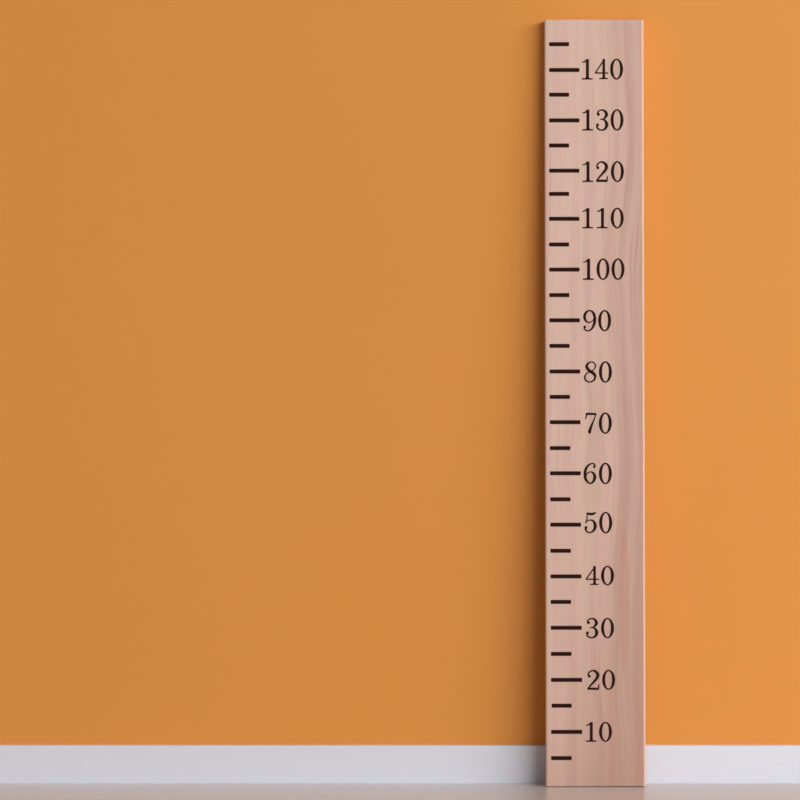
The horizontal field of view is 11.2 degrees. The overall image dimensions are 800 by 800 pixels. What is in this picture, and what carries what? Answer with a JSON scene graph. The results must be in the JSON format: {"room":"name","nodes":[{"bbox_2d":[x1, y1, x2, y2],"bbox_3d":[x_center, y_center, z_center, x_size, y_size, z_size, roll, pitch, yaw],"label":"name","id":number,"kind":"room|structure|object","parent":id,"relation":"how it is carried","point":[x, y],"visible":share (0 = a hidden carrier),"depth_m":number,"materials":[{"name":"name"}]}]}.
{"room":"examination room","nodes":[
{"label":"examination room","id":0,"kind":"room"},
{"bbox_2d":[0,0,799,744],"bbox_3d":[0.000,-0.698,8.060,10.000,2.900,0.120,0,0,0],"label":"wall","id":1,"kind":"structure","parent":0,"point":[272,280],"depth_m":8.00,"materials":[{"name":"orange paint"}]},
{"bbox_2d":[0,745,799,783],"bbox_3d":[0.000,0.715,7.994,10.000,0.075,0.013,0,0,0],"label":"baseboard","id":2,"kind":"structure","parent":1,"relation":"attached to","point":[19,764],"depth_m":7.99,"materials":[{"name":"white paint"}]},
{"bbox_2d":[0,784,799,799],"bbox_3d":[0.000,0.792,3.560,10.000,0.080,9.120,0,0,0],"label":"floor","id":3,"kind":"structure","parent":0,"point":[7,791],"depth_m":7.81,"materials":[{"name":"grey laminate"}]},
{"bbox_2d":[544,20,645,785],"bbox_3d":[0.380,0.004,7.958,0.195,1.497,0.082,0,0,0],"label":"ruler","id":4,"kind":"object","parent":3,"relation":"on","point":[595,734],"visible":1,"depth_m":7.94,"materials":[{"name":"brown wood"}]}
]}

